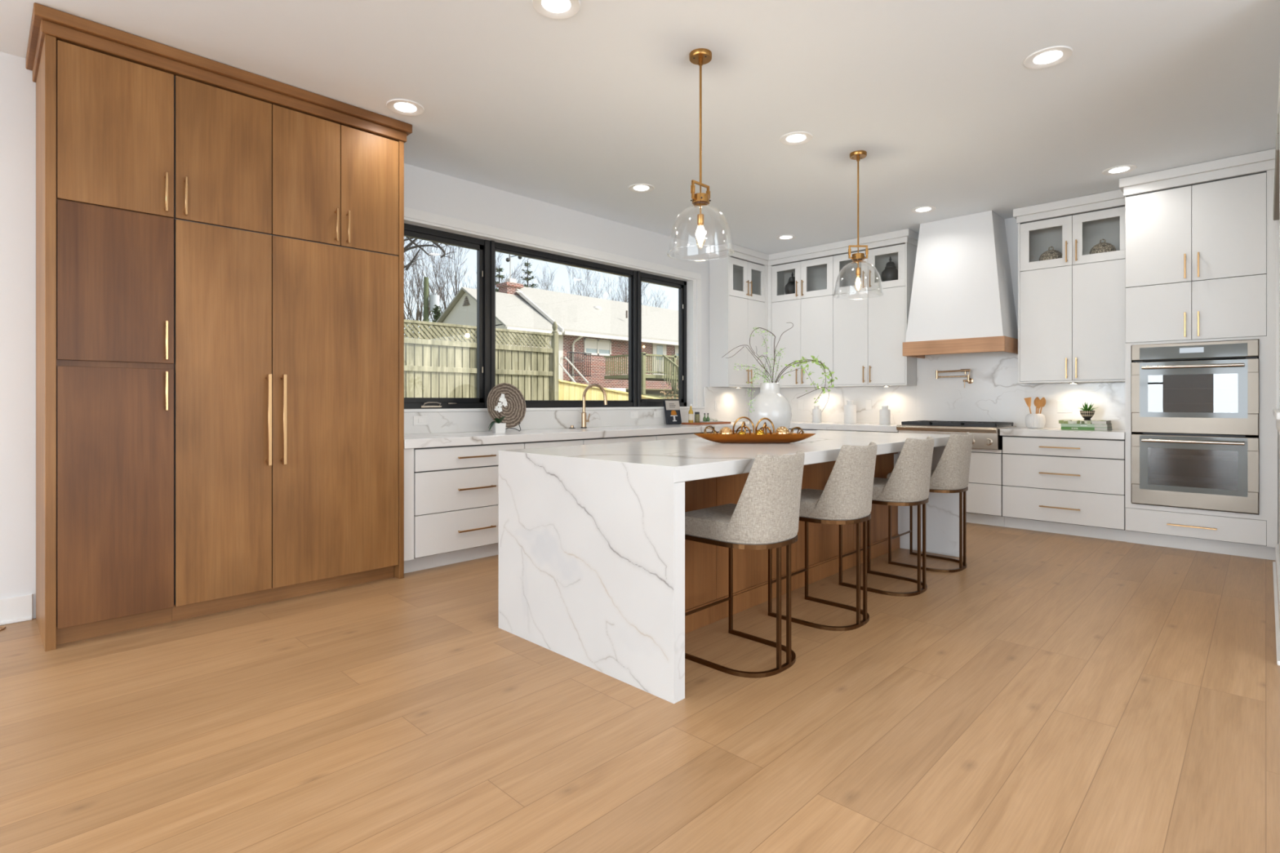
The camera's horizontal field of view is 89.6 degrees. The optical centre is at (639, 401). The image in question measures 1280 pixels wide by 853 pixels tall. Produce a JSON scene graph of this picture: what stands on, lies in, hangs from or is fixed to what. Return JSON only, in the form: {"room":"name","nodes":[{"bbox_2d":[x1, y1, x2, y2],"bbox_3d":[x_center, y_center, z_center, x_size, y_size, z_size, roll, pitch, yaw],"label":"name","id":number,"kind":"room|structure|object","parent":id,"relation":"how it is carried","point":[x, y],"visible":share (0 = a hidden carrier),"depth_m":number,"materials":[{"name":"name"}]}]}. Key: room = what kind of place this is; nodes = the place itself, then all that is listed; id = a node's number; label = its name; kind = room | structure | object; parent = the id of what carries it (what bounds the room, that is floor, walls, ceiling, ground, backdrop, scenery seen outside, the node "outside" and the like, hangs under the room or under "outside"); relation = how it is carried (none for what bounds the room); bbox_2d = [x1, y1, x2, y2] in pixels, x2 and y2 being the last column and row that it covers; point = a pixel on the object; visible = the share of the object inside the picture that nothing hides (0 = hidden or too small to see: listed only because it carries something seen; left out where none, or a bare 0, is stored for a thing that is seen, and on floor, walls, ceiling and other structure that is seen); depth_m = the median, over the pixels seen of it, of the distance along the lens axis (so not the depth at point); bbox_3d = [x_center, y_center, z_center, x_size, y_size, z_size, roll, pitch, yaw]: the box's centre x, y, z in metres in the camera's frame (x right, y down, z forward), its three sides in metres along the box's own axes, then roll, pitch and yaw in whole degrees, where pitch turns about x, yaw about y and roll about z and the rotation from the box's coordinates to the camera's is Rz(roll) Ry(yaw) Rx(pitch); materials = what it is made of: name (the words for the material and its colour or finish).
{"room":"kitchen","nodes":[
{"label":"kitchen","id":0,"kind":"room"},
{"bbox_2d":[0,51,759,618],"bbox_3d":[-5.124,-0.333,1.729,0.220,3.010,19.540,0,0,44],"label":"wall","id":1,"kind":"structure","parent":0,"point":[424,190],"depth_m":3.46,"materials":[{"name":"paint"}]},
{"bbox_2d":[0,594,32,625],"bbox_3d":[-3.896,1.105,2.815,0.028,0.135,1.810,0,0,44],"label":"baseboard","id":2,"kind":"structure","parent":1,"relation":"attached to","point":[17,609],"depth_m":3.42,"materials":[{"name":"paint"}]},
{"bbox_2d":[404,207,704,412],"bbox_3d":[-0.697,-0.706,6.268,0.245,1.585,3.940,0,0,44],"label":"window","id":3,"kind":"structure","parent":1,"relation":"in","point":[486,240],"depth_m":6.12,"materials":[{"name":"paint"}]},
{"bbox_2d":[404,386,759,434],"bbox_3d":[-0.217,0.041,6.609,0.017,0.427,5.220,0,0,44],"label":"backsplash","id":4,"kind":"structure","parent":1,"relation":"attached to","point":[733,406],"depth_m":6.32,"materials":[{"name":"stone"}]},
{"bbox_2d":[413,416,427,425],"bbox_3d":[-1.720,0.152,5.044,0.008,0.072,0.118,0,0,44],"label":"outlet","id":5,"kind":"object","parent":4,"relation":"attached to","point":[417,420],"visible":1,"depth_m":5.04,"materials":[{"name":"white plastic"}]},
{"bbox_2d":[709,255,772,387],"bbox_3d":[1.243,-0.942,7.887,0.324,1.537,0.853,0,0,44],"label":"upper cabinet","id":6,"kind":"object","parent":1,"relation":"attached to","point":[740,290],"visible":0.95,"depth_m":7.68,"materials":[{"name":"white paint"}]},
{"bbox_2d":[707,228,919,266],"bbox_3d":[1.941,-1.769,7.372,2.046,0.134,1.154,0,0,44],"label":"crown molding","id":7,"kind":"structure","parent":6,"relation":"attached to","point":[907,235],"depth_m":7.54,"materials":[{"name":"white paint"}]},
{"bbox_2d":[0,522,1279,852],"bbox_3d":[-2.301,1.232,-1.013,8.090,0.120,19.540,0,0,44],"label":"floor","id":8,"kind":"structure","parent":0,"point":[1050,692],"depth_m":2.38,"materials":[{"name":"brown wood"}]},
{"bbox_2d":[35,34,173,651],"bbox_3d":[-2.837,-0.274,3.415,0.704,2.892,0.500,0,0,44],"label":"pantry cabinet","id":9,"kind":"object","parent":8,"relation":"on","point":[104,123],"visible":1,"depth_m":3.19,"materials":[{"name":"brown wood"}]},
{"bbox_2d":[171,140,404,621],"bbox_3d":[-2.218,-0.274,4.036,0.726,2.892,1.250,0,0,44],"label":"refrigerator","id":10,"kind":"object","parent":8,"relation":"on","point":[289,353],"visible":0.97,"depth_m":3.75,"materials":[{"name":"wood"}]},
{"bbox_2d":[173,75,398,256],"bbox_3d":[-2.238,-1.335,4.032,0.704,0.755,1.214,0,0,44],"label":"upper cabinet","id":11,"kind":"object","parent":10,"relation":"on","point":[242,162],"visible":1,"depth_m":3.73,"materials":[{"name":"brown wood"}]},
{"bbox_2d":[25,2,412,142],"bbox_3d":[-2.400,-1.778,3.863,0.706,0.115,1.832,0,0,44],"label":"crown molding","id":12,"kind":"structure","parent":11,"relation":"attached to","point":[68,28],"depth_m":3.42,"materials":[{"name":"brown wood"}]},
{"bbox_2d":[404,442,524,573],"bbox_3d":[-1.454,0.745,4.857,0.679,0.855,0.982,0,0,44],"label":"base cabinet","id":13,"kind":"object","parent":8,"relation":"on","point":[451,493],"visible":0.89,"depth_m":4.56,"materials":[{"name":"white paint"}]},
{"bbox_2d":[523,439,583,448],"bbox_3d":[-0.901,0.745,5.426,0.679,0.855,0.601,0,0,44],"label":"base cabinet","id":14,"kind":"object","parent":8,"relation":"on","point":[528,445],"visible":0.04,"depth_m":5.20,"materials":[{"name":"white paint"}]},
{"bbox_2d":[582,435,656,444],"bbox_3d":[-0.376,0.745,5.966,0.679,0.855,0.901,0,0,44],"label":"base cabinet","id":15,"kind":"object","parent":8,"relation":"on","point":[648,437],"visible":0.08,"depth_m":5.73,"materials":[{"name":"white paint"}]},
{"bbox_2d":[684,448,804,678],"bbox_3d":[0.486,0.695,2.954,0.496,0.953,0.434,0,0,44],"label":"counter stool","id":16,"kind":"object","parent":8,"relation":"on","point":[766,513],"visible":1,"depth_m":2.78,"materials":[{"name":"beige fabric"}]},
{"bbox_2d":[654,428,898,439],"bbox_3d":[1.392,0.745,6.794,2.061,0.855,2.746,0,0,44],"label":"base cabinet","id":17,"kind":"object","parent":8,"relation":"on","point":[677,436],"visible":0.02,"depth_m":6.42,"materials":[{"name":"white paint"}]},
{"bbox_2d":[404,421,899,448],"bbox_3d":[0.524,0.284,5.902,2.062,0.061,5.237,0,0,44],"label":"countertop","id":18,"kind":"structure","parent":17,"relation":"on","point":[463,438],"depth_m":5.49,"materials":[{"name":"stone"}]},
{"bbox_2d":[488,393,507,433],"bbox_3d":[-1.142,0.095,5.192,0.142,0.317,0.166,0,0,44],"label":"potted orchid","id":19,"kind":"object","parent":18,"relation":"on","point":[498,427],"visible":1,"depth_m":5.18,"materials":[{"name":"white ceramic"}]},
{"bbox_2d":[505,422,520,431],"bbox_3d":[-1.134,0.213,5.420,0.206,0.080,0.177,0,0,44],"label":"plate stand","id":20,"kind":"object","parent":18,"relation":"on","point":[519,422],"visible":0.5,"depth_m":5.43,"materials":[{"name":"metal"}]},
{"bbox_2d":[486,382,525,427],"bbox_3d":[-1.120,0.033,5.407,0.085,0.376,0.382,0,0,44],"label":"decorative plate","id":21,"kind":"object","parent":20,"relation":"on","point":[514,412],"visible":0.8,"depth_m":5.43,"materials":[{"name":"brown wicker"}]},
{"bbox_2d":[580,383,607,428],"bbox_3d":[-0.423,0.043,6.098,0.295,0.422,0.093,0,0,27],"label":"faucet","id":22,"kind":"object","parent":18,"relation":"on","point":[584,420],"visible":1,"depth_m":6.12,"materials":[{"name":"metal"}]},
{"bbox_2d":[663,400,681,424],"bbox_3d":[0.360,0.123,7.106,0.207,0.262,0.076,0,0,-40],"label":"cookbook","id":23,"kind":"object","parent":18,"relation":"on","point":[672,408],"visible":1,"depth_m":7.08,"materials":[{"name":"black paper"}]},
{"bbox_2d":[681,422,731,424],"bbox_3d":[0.754,0.245,7.277,0.220,0.018,0.630,0,0,44],"label":"cutting board","id":24,"kind":"object","parent":18,"relation":"on","point":[693,423],"visible":0.88,"depth_m":7.12,"materials":[{"name":"brown wood"}]},
{"bbox_2d":[812,405,821,422],"bbox_3d":[2.106,0.151,7.672,0.104,0.205,0.104,0,0,44],"label":"canister","id":25,"kind":"object","parent":18,"relation":"on","point":[816,412],"visible":0.98,"depth_m":7.63,"materials":[{"name":"white ceramic"}]},
{"bbox_2d":[844,400,856,423],"bbox_3d":[2.407,0.120,7.379,0.134,0.268,0.134,0,0,44],"label":"canister","id":26,"kind":"object","parent":18,"relation":"on","point":[850,409],"visible":0.98,"depth_m":7.32,"materials":[{"name":"white ceramic"}]},
{"bbox_2d":[879,405,890,424],"bbox_3d":[2.694,0.150,7.086,0.112,0.208,0.112,0,0,44],"label":"canister","id":27,"kind":"object","parent":18,"relation":"on","point":[884,414],"visible":0.96,"depth_m":7.04,"materials":[{"name":"white ceramic"}]},
{"bbox_2d":[684,452,899,634],"bbox_3d":[0.696,0.745,4.264,0.752,0.854,3.189,0,0,44],"label":"base cabinet","id":28,"kind":"object","parent":8,"relation":"on","point":[706,565],"visible":0.21,"depth_m":3.69,"materials":[{"name":"brown wood"}]},
{"bbox_2d":[498,430,963,703],"bbox_3d":[0.857,0.713,4.108,1.205,0.918,3.323,0,0,44],"label":"countertop","id":29,"kind":"structure","parent":28,"relation":"on","point":[592,537],"depth_m":2.88,"materials":[{"name":"stone"}]},
{"bbox_2d":[693,432,816,443],"bbox_3d":[0.700,0.226,3.928,0.746,0.057,0.201,0,0,2],"label":"decorative tray","id":30,"kind":"object","parent":29,"relation":"on","point":[721,438],"visible":0.98,"depth_m":3.86,"materials":[{"name":"orange wood"}]},
{"bbox_2d":[718,426,733,434],"bbox_3d":[0.524,0.198,3.928,0.087,0.087,0.087,0,0,44],"label":"glass orb","id":31,"kind":"object","parent":30,"relation":"in","point":[725,430],"visible":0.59,"depth_m":3.90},
{"bbox_2d":[732,416,754,434],"bbox_3d":[0.632,0.170,3.934,0.136,0.155,0.070,0,0,2],"label":"knot","id":32,"kind":"object","parent":30,"relation":"in","point":[740,418],"visible":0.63,"depth_m":3.92,"materials":[{"name":"gold metal"}]},
{"bbox_2d":[755,417,774,434],"bbox_3d":[0.762,0.173,3.933,0.121,0.148,0.066,0,0,2],"label":"knot","id":33,"kind":"object","parent":30,"relation":"in","point":[765,426],"visible":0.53,"depth_m":3.92,"materials":[{"name":"gold metal"}]},
{"bbox_2d":[774,426,789,434],"bbox_3d":[0.868,0.196,3.928,0.089,0.089,0.089,0,0,44],"label":"glass orb","id":34,"kind":"object","parent":30,"relation":"in","point":[782,429],"visible":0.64,"depth_m":3.90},
{"bbox_2d":[748,382,791,432],"bbox_3d":[0.856,0.067,4.244,0.283,0.375,0.283,0,0,44],"label":"vase","id":35,"kind":"object","parent":29,"relation":"on","point":[770,403],"visible":0.8,"depth_m":4.14,"materials":[{"name":"white ceramic"}]},
{"bbox_2d":[723,322,837,412],"bbox_3d":[0.928,-0.222,4.237,0.757,0.590,0.229,0,0,0],"label":"branch arrangement","id":36,"kind":"object","parent":35,"relation":"in","point":[815,361],"visible":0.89,"depth_m":4.24,"materials":[{"name":"green plant"}]},
{"bbox_2d":[768,441,877,631],"bbox_3d":[1.017,0.695,3.511,0.496,0.953,0.434,0,0,43],"label":"counter stool","id":37,"kind":"object","parent":8,"relation":"on","point":[846,498],"visible":1,"depth_m":3.33,"materials":[{"name":"beige fabric"}]},
{"bbox_2d":[839,435,934,596],"bbox_3d":[1.587,0.695,4.093,0.496,0.953,0.434,0,0,45],"label":"counter stool","id":38,"kind":"object","parent":8,"relation":"on","point":[908,484],"visible":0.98,"depth_m":3.90,"materials":[{"name":"beige fabric"}]},
{"bbox_2d":[886,431,973,572],"bbox_3d":[2.110,0.695,4.636,0.496,0.953,0.434,0,0,44],"label":"counter stool","id":39,"kind":"object","parent":8,"relation":"on","point":[951,473],"visible":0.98,"depth_m":4.44,"materials":[{"name":"beige fabric"}]},
{"bbox_2d":[966,448,1004,526],"bbox_3d":[3.202,0.811,6.494,0.951,0.722,0.654,0,0,44],"label":"base cabinet","id":40,"kind":"object","parent":8,"relation":"on","point":[984,492],"visible":0.16,"depth_m":6.06,"materials":[{"name":"white paint"}]},
{"bbox_2d":[1002,435,1126,542],"bbox_3d":[3.873,0.745,5.842,0.916,0.855,0.654,0,0,44],"label":"base cabinet","id":41,"kind":"object","parent":8,"relation":"on","point":[1066,486],"visible":0.98,"depth_m":5.61,"materials":[{"name":"white paint"}]},
{"bbox_2d":[1000,426,1124,439],"bbox_3d":[3.874,0.284,5.851,0.928,0.061,0.642,0,0,44],"label":"countertop","id":42,"kind":"structure","parent":41,"relation":"on","point":[1017,431],"depth_m":5.61,"materials":[{"name":"stone"}]},
{"bbox_2d":[896,420,1016,449],"bbox_3d":[3.163,0.325,6.455,0.918,0.241,0.673,0,0,44],"label":"rangetop","id":43,"kind":"object","parent":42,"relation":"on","point":[986,435],"visible":0.66,"depth_m":6.14,"materials":[{"name":"silver metal"}]},
{"bbox_2d":[1025,413,1045,428],"bbox_3d":[3.741,0.185,6.097,0.166,0.138,0.165,0,0,44],"label":"utensil crock","id":44,"kind":"object","parent":42,"relation":"on","point":[1032,420],"visible":1,"depth_m":6.04,"materials":[{"name":"white ceramic"}]},
{"bbox_2d":[1061,426,1111,431],"bbox_3d":[4.012,0.241,5.790,0.343,0.026,0.243,0,0,44],"label":"book","id":45,"kind":"object","parent":42,"relation":"on","point":[1062,428],"visible":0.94,"depth_m":5.70,"materials":[{"name":"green paper"}]},
{"bbox_2d":[1061,423,1111,427],"bbox_3d":[4.008,0.214,5.787,0.345,0.027,0.233,0,0,44],"label":"book","id":46,"kind":"object","parent":45,"relation":"on","point":[1062,424],"visible":0.98,"depth_m":5.70,"materials":[{"name":"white paper"}]},
{"bbox_2d":[1058,419,1111,424],"bbox_3d":[3.997,0.185,5.791,0.356,0.030,0.242,0,0,44],"label":"book","id":47,"kind":"object","parent":46,"relation":"on","point":[1061,421],"visible":0.99,"depth_m":5.70,"materials":[{"name":"white paper"}]},
{"bbox_2d":[1075,401,1100,420],"bbox_3d":[4.018,0.082,5.771,0.176,0.175,0.167,0,0,13],"label":"potted succulent","id":48,"kind":"object","parent":47,"relation":"on","point":[1086,413],"visible":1,"depth_m":5.76,"materials":[{"name":"plant"}]},
{"bbox_2d":[1080,410,1094,420],"bbox_3d":[4.014,0.126,5.783,0.114,0.087,0.114,0,0,44],"label":"pot","id":49,"kind":"object","parent":48,"relation":"on","point":[1086,415],"depth_m":5.75,"materials":[{"name":"ceramic"}]},
{"bbox_2d":[1119,148,1277,559],"bbox_3d":[4.511,-0.332,5.223,0.931,3.008,0.654,0,0,44],"label":"tall cabinet","id":50,"kind":"object","parent":8,"relation":"on","point":[1200,238],"visible":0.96,"depth_m":4.96,"materials":[{"name":"white paint"}]},
{"bbox_2d":[1130,338,1258,514],"bbox_3d":[4.461,0.186,5.187,0.756,1.292,0.642,0,0,44],"label":"double wall oven","id":51,"kind":"object","parent":50,"relation":"in","point":[1194,406],"visible":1,"depth_m":4.98,"materials":[{"name":"metal"}]},
{"bbox_2d":[0,0,1279,254],"bbox_3d":[-2.301,-1.963,-1.013,8.090,0.250,19.540,0,0,44],"label":"ceiling","id":52,"kind":"structure","parent":0,"point":[944,105],"depth_m":3.79,"materials":[{"name":"paint"}]},
{"bbox_2d":[386,98,424,115],"bbox_3d":[-1.465,-1.835,4.024,0.224,0.007,0.224,0,0,44],"label":"recessed light","id":53,"kind":"object","parent":52,"relation":"in","point":[400,106],"visible":1,"depth_m":4.02,"materials":[{"name":"paint"}]},
{"bbox_2d":[531,0,580,18],"bbox_3d":[-0.387,-1.835,2.977,0.224,0.007,0.224,0,0,44],"label":"recessed light","id":54,"kind":"object","parent":52,"relation":"in","point":[554,9],"visible":1,"depth_m":3.00,"materials":[{"name":"paint"}]},
{"bbox_2d":[628,183,654,192],"bbox_3d":[0.011,-1.835,5.545,0.224,0.007,0.224,0,0,44],"label":"recessed light","id":55,"kind":"object","parent":52,"relation":"in","point":[637,188],"visible":1,"depth_m":5.54,"materials":[{"name":"paint"}]},
{"bbox_2d":[666,48,734,261],"bbox_3d":[0.321,-1.310,3.413,0.356,1.057,0.356,0,0,15],"label":"pendant light","id":56,"kind":"object","parent":52,"relation":"hanging from","point":[700,56],"visible":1,"depth_m":3.40,"materials":[{"name":"clear glass"}]},
{"bbox_2d":[697,185,703,226],"bbox_3d":[0.321,-1.042,3.413,0.036,0.216,0.036,0,0,44],"label":"socket","id":57,"kind":"object","parent":56,"relation":"attached to","point":[700,216],"depth_m":3.40,"materials":[{"name":"gold metal"}]},
{"bbox_2d":[775,235,795,239],"bbox_3d":[1.635,-1.835,7.216,0.224,0.007,0.224,0,0,44],"label":"recessed light","id":58,"kind":"object","parent":52,"relation":"in","point":[781,237],"visible":1,"depth_m":7.20,"materials":[{"name":"paint"}]},
{"bbox_2d":[779,131,813,145],"bbox_3d":[1.089,-1.835,4.497,0.224,0.007,0.224,0,0,44],"label":"recessed light","id":59,"kind":"object","parent":52,"relation":"in","point":[795,138],"visible":1,"depth_m":4.50,"materials":[{"name":"paint"}]},
{"bbox_2d":[833,150,884,299],"bbox_3d":[1.617,-1.310,4.776,0.356,1.057,0.356,0,0,29],"label":"pendant light","id":60,"kind":"object","parent":52,"relation":"hanging from","point":[857,155],"visible":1,"depth_m":4.77,"materials":[{"name":"gold metal"}]},
{"bbox_2d":[855,246,860,275],"bbox_3d":[1.617,-1.042,4.776,0.036,0.216,0.036,0,0,0],"label":"socket","id":61,"kind":"object","parent":60,"relation":"attached to","point":[857,269],"depth_m":4.76,"materials":[{"name":"gold metal"}]},
{"bbox_2d":[911,205,936,213],"bbox_3d":[2.713,-1.835,6.168,0.224,0.007,0.224,0,0,44],"label":"recessed light","id":62,"kind":"object","parent":52,"relation":"in","point":[925,209],"visible":1,"depth_m":6.16,"materials":[{"name":"paint"}]},
{"bbox_2d":[1023,45,1073,68],"bbox_3d":[2.178,-1.835,3.440,0.224,0.007,0.224,0,0,44],"label":"recessed light","id":63,"kind":"object","parent":52,"relation":"in","point":[1052,55],"visible":1,"depth_m":3.43,"materials":[{"name":"paint"}]},
{"bbox_2d":[1102,164,1137,175],"bbox_3d":[3.801,-1.835,5.112,0.224,0.007,0.224,0,0,44],"label":"recessed light","id":64,"kind":"object","parent":52,"relation":"in","point":[1122,169],"visible":1,"depth_m":5.11,"materials":[{"name":"paint"}]},
{"bbox_2d":[810,217,1109,387],"bbox_3d":[3.474,-0.333,6.845,4.985,3.010,0.220,0,0,44],"label":"wall","id":65,"kind":"structure","parent":0,"point":[1011,224],"depth_m":6.44,"materials":[{"name":"paint"}]},
{"bbox_2d":[771,255,835,387],"bbox_3d":[2.029,-0.942,7.863,0.833,1.536,0.324,0,0,44],"label":"upper cabinet","id":66,"kind":"object","parent":65,"relation":"attached to","point":[810,309],"visible":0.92,"depth_m":7.79,"materials":[{"name":"white paint"}]},
{"bbox_2d":[784,271,795,294],"bbox_3d":[1.892,-1.423,7.997,0.196,0.366,0.196,0,0,44],"label":"ginger jar","id":67,"kind":"object","parent":66,"relation":"in","point":[789,288],"visible":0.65,"depth_m":7.94,"materials":[{"name":"grey ceramic"}]},
{"bbox_2d":[833,242,916,386],"bbox_3d":[2.634,-0.942,7.276,0.851,1.537,0.324,0,0,44],"label":"upper cabinet","id":68,"kind":"object","parent":65,"relation":"attached to","point":[869,335],"visible":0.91,"depth_m":7.16,"materials":[{"name":"white paint"}]},
{"bbox_2d":[880,256,897,281],"bbox_3d":[2.775,-1.423,7.140,0.196,0.366,0.196,0,0,44],"label":"ginger jar","id":69,"kind":"object","parent":68,"relation":"in","point":[890,273],"visible":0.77,"depth_m":7.08,"materials":[{"name":"grey ceramic"}]},
{"bbox_2d":[779,351,1124,429],"bbox_3d":[3.021,-0.172,7.117,3.917,0.852,0.018,0,0,44],"label":"backsplash","id":70,"kind":"structure","parent":65,"relation":"attached to","point":[995,394],"depth_m":6.71,"materials":[{"name":"stone"}]},
{"bbox_2d":[935,368,973,387],"bbox_3d":[3.290,-0.236,6.755,0.350,0.193,0.126,0,0,44],"label":"pot filler","id":71,"kind":"object","parent":70,"relation":"attached to","point":[969,380],"visible":1,"depth_m":6.69,"materials":[{"name":"gold metal"}]},
{"bbox_2d":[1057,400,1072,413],"bbox_3d":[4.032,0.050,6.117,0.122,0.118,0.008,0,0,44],"label":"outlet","id":72,"kind":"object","parent":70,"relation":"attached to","point":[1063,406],"visible":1,"depth_m":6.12,"materials":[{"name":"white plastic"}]},
{"bbox_2d":[902,210,1017,358],"bbox_3d":[3.245,-1.153,6.522,0.950,1.369,0.558,0,0,44],"label":"range hood","id":73,"kind":"object","parent":65,"relation":"attached to","point":[962,301],"visible":0.94,"depth_m":6.34,"materials":[{"name":"paint"}]},
{"bbox_2d":[1017,205,1124,383],"bbox_3d":[4.006,-0.942,5.943,0.863,1.537,0.324,0,0,44],"label":"upper cabinet","id":74,"kind":"object","parent":65,"relation":"attached to","point":[1071,307],"visible":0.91,"depth_m":5.88,"materials":[{"name":"white paint"}]},
{"bbox_2d":[1039,246,1062,261],"bbox_3d":[3.879,-1.351,6.082,0.196,0.222,0.196,0,0,44],"label":"lidded basket","id":75,"kind":"object","parent":74,"relation":"in","point":[1052,254],"visible":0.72,"depth_m":6.02,"materials":[{"name":"wicker"}]},
{"bbox_2d":[1013,189,1124,223],"bbox_3d":[3.982,-1.769,5.969,0.861,0.134,0.321,0,0,44],"label":"crown molding","id":76,"kind":"structure","parent":74,"relation":"on","point":[1114,198],"depth_m":5.84,"materials":[{"name":"white paint"}]},
{"bbox_2d":[1089,239,1115,253],"bbox_3d":[4.166,-1.351,5.803,0.196,0.222,0.196,0,0,44],"label":"lidded basket","id":77,"kind":"object","parent":74,"relation":"in","point":[1100,247],"visible":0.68,"depth_m":5.74,"materials":[{"name":"wicker"}]},
{"bbox_2d":[1277,219,1279,555],"bbox_3d":[4.016,-0.333,3.934,0.150,3.010,3.200,0,0,44],"label":"wall","id":78,"kind":"structure","parent":0,"point":[1278,435],"depth_m":4.29,"materials":[{"name":"paint"}]},
{"bbox_2d":[1272,543,1279,666],"bbox_3d":[3.701,1.097,3.738,0.030,0.150,2.480,0,0,44],"label":"baseboard","id":79,"kind":"structure","parent":78,"relation":"attached to","point":[1276,565],"depth_m":3.66,"materials":[{"name":"paint"}]},
{"bbox_2d":[1273,62,1279,435],"bbox_3d":[3.695,-0.728,3.660,0.130,1.800,1.960,0,0,44],"label":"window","id":80,"kind":"structure","parent":78,"relation":"in","point":[1277,172],"depth_m":4.16,"materials":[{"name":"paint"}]},
{"bbox_2d":[1273,93,1279,220],"bbox_3d":[3.666,-1.388,3.688,0.050,0.360,1.680,0,0,44],"label":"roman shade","id":81,"kind":"object","parent":80,"relation":"attached to","point":[1277,172],"depth_m":3.46,"materials":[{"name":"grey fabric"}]},
{"label":"outside","id":82,"kind":"structure","parent":0,"visible":0},
{"bbox_2d":[626,388,678,399],"bbox_3d":[-14.907,0.347,52.819,85.010,2.150,95.000,0,0,44],"label":"ground","id":83,"kind":"structure","parent":82,"point":[649,392],"depth_m":31.44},
{"bbox_2d":[404,236,455,271],"bbox_3d":[-6.790,-2.503,17.959,3.318,5.144,0.744,0,0,-2],"label":"bare tree","id":84,"kind":"object","parent":83,"relation":"on","point":[407,247],"visible":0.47,"depth_m":17.98,"materials":[{"name":"grey plant"}]},
{"bbox_2d":[423,276,439,333],"bbox_3d":[-11.664,-3.778,36.003,0.876,6.300,0.510,0,0,-12],"label":"utility pole","id":85,"kind":"object","parent":83,"relation":"on","point":[434,299],"visible":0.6,"depth_m":35.88,"materials":[{"name":"grey wood"}]},
{"bbox_2d":[423,304,442,339],"bbox_3d":[-10.730,-2.905,33.930,1.607,4.613,1.840,0,0,-17],"label":"evergreen tree","id":86,"kind":"object","parent":83,"relation":"on","point":[437,311],"visible":0.08,"depth_m":33.88,"materials":[{"name":"green plant"}]},
{"bbox_2d":[404,240,467,338],"bbox_3d":[-15.403,-6.382,41.961,8.020,11.676,7.846,0,0,41],"label":"bare tree","id":87,"kind":"object","parent":83,"relation":"on","point":[417,310],"visible":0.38,"depth_m":41.70,"materials":[{"name":"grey plant"}]},
{"bbox_2d":[404,238,502,336],"bbox_3d":[-13.945,-7.384,45.423,10.469,13.683,8.480,0,0,-25],"label":"bare tree","id":88,"kind":"object","parent":83,"relation":"on","point":[420,313],"visible":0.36,"depth_m":43.41,"materials":[{"name":"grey plant"}]},
{"bbox_2d":[404,237,537,312],"bbox_3d":[-11.765,-6.705,44.748,9.783,12.321,7.444,0,0,-11],"label":"bare tree","id":89,"kind":"object","parent":83,"relation":"on","point":[458,260],"visible":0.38,"depth_m":44.25,"materials":[{"name":"grey plant"}]},
{"bbox_2d":[404,319,558,399],"bbox_3d":[-4.009,-0.256,9.612,0.122,2.495,7.031,0,0,44],"label":"wooden fence","id":90,"kind":"object","parent":83,"relation":"on","point":[433,368],"visible":0.2,"depth_m":10.78,"materials":[{"name":"brown wood"}]},
{"bbox_2d":[520,260,538,288],"bbox_3d":[-8.516,-5.813,50.606,5.058,10.430,5.517,0,0,44],"label":"evergreen tree","id":91,"kind":"object","parent":83,"relation":"on","point":[533,285],"visible":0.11,"depth_m":50.47,"materials":[{"name":"green plant"}]},
{"bbox_2d":[426,278,678,389],"bbox_3d":[2.063,-3.318,41.527,8.190,5.780,30.550,0,0,44],"label":"brick house","id":92,"kind":"structure","parent":83,"relation":"on","point":[597,326],"depth_m":32.30,"materials":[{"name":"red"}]},
{"bbox_2d":[559,351,591,383],"bbox_3d":[-2.999,-1.540,29.514,1.435,1.637,4.150,0,0,-3],"label":"stair railing","id":93,"kind":"object","parent":92,"relation":"attached to","point":[574,353],"visible":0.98,"depth_m":30.81,"materials":[{"name":"white"}]},
{"bbox_2d":[586,340,609,350],"bbox_3d":[-2.117,-2.818,32.239,0.022,0.420,1.640,0,0,44],"label":"window blind","id":94,"kind":"object","parent":92,"relation":"hanging from","point":[590,344],"depth_m":32.20,"materials":[{"name":"white fabric"}]},
{"bbox_2d":[502,261,607,299],"bbox_3d":[-7.921,-7.088,57.365,10.103,13.048,5.736,0,0,1],"label":"bare tree","id":95,"kind":"object","parent":83,"relation":"on","point":[588,294],"visible":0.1,"depth_m":56.18,"materials":[{"name":"grey plant"}]},
{"bbox_2d":[537,263,647,302],"bbox_3d":[-2.537,-8.183,54.482,12.842,15.243,11.757,0,0,-13],"label":"bare tree","id":96,"kind":"object","parent":83,"relation":"on","point":[544,276],"visible":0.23,"depth_m":56.19,"materials":[{"name":"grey plant"}]},
{"bbox_2d":[558,379,662,400],"bbox_3d":[-0.229,0.289,13.514,0.100,1.405,3.828,0,0,44],"label":"wooden fence","id":97,"kind":"object","parent":83,"relation":"on","point":[567,390],"visible":0.18,"depth_m":12.67,"materials":[{"name":"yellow wood"}]},
{"bbox_2d":[568,266,661,305],"bbox_3d":[-2.028,-7.439,55.959,5.953,13.754,7.781,0,0,42],"label":"bare tree","id":98,"kind":"object","parent":83,"relation":"on","point":[568,267],"visible":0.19,"depth_m":55.18,"materials":[{"name":"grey plant"}]},
{"bbox_2d":[572,268,666,307],"bbox_3d":[-1.870,-6.504,58.408,8.690,11.884,10.811,0,0,-1],"label":"bare tree","id":99,"kind":"object","parent":83,"relation":"on","point":[583,288],"visible":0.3,"depth_m":55.59,"materials":[{"name":"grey plant"}]},
{"bbox_2d":[604,351,678,394],"bbox_3d":[2.975,-1.016,32.772,4.600,2.464,8.840,0,0,44],"label":"wooden deck","id":100,"kind":"object","parent":83,"relation":"on","point":[673,379],"visible":0.35,"depth_m":30.21,"materials":[{"name":"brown wood"}]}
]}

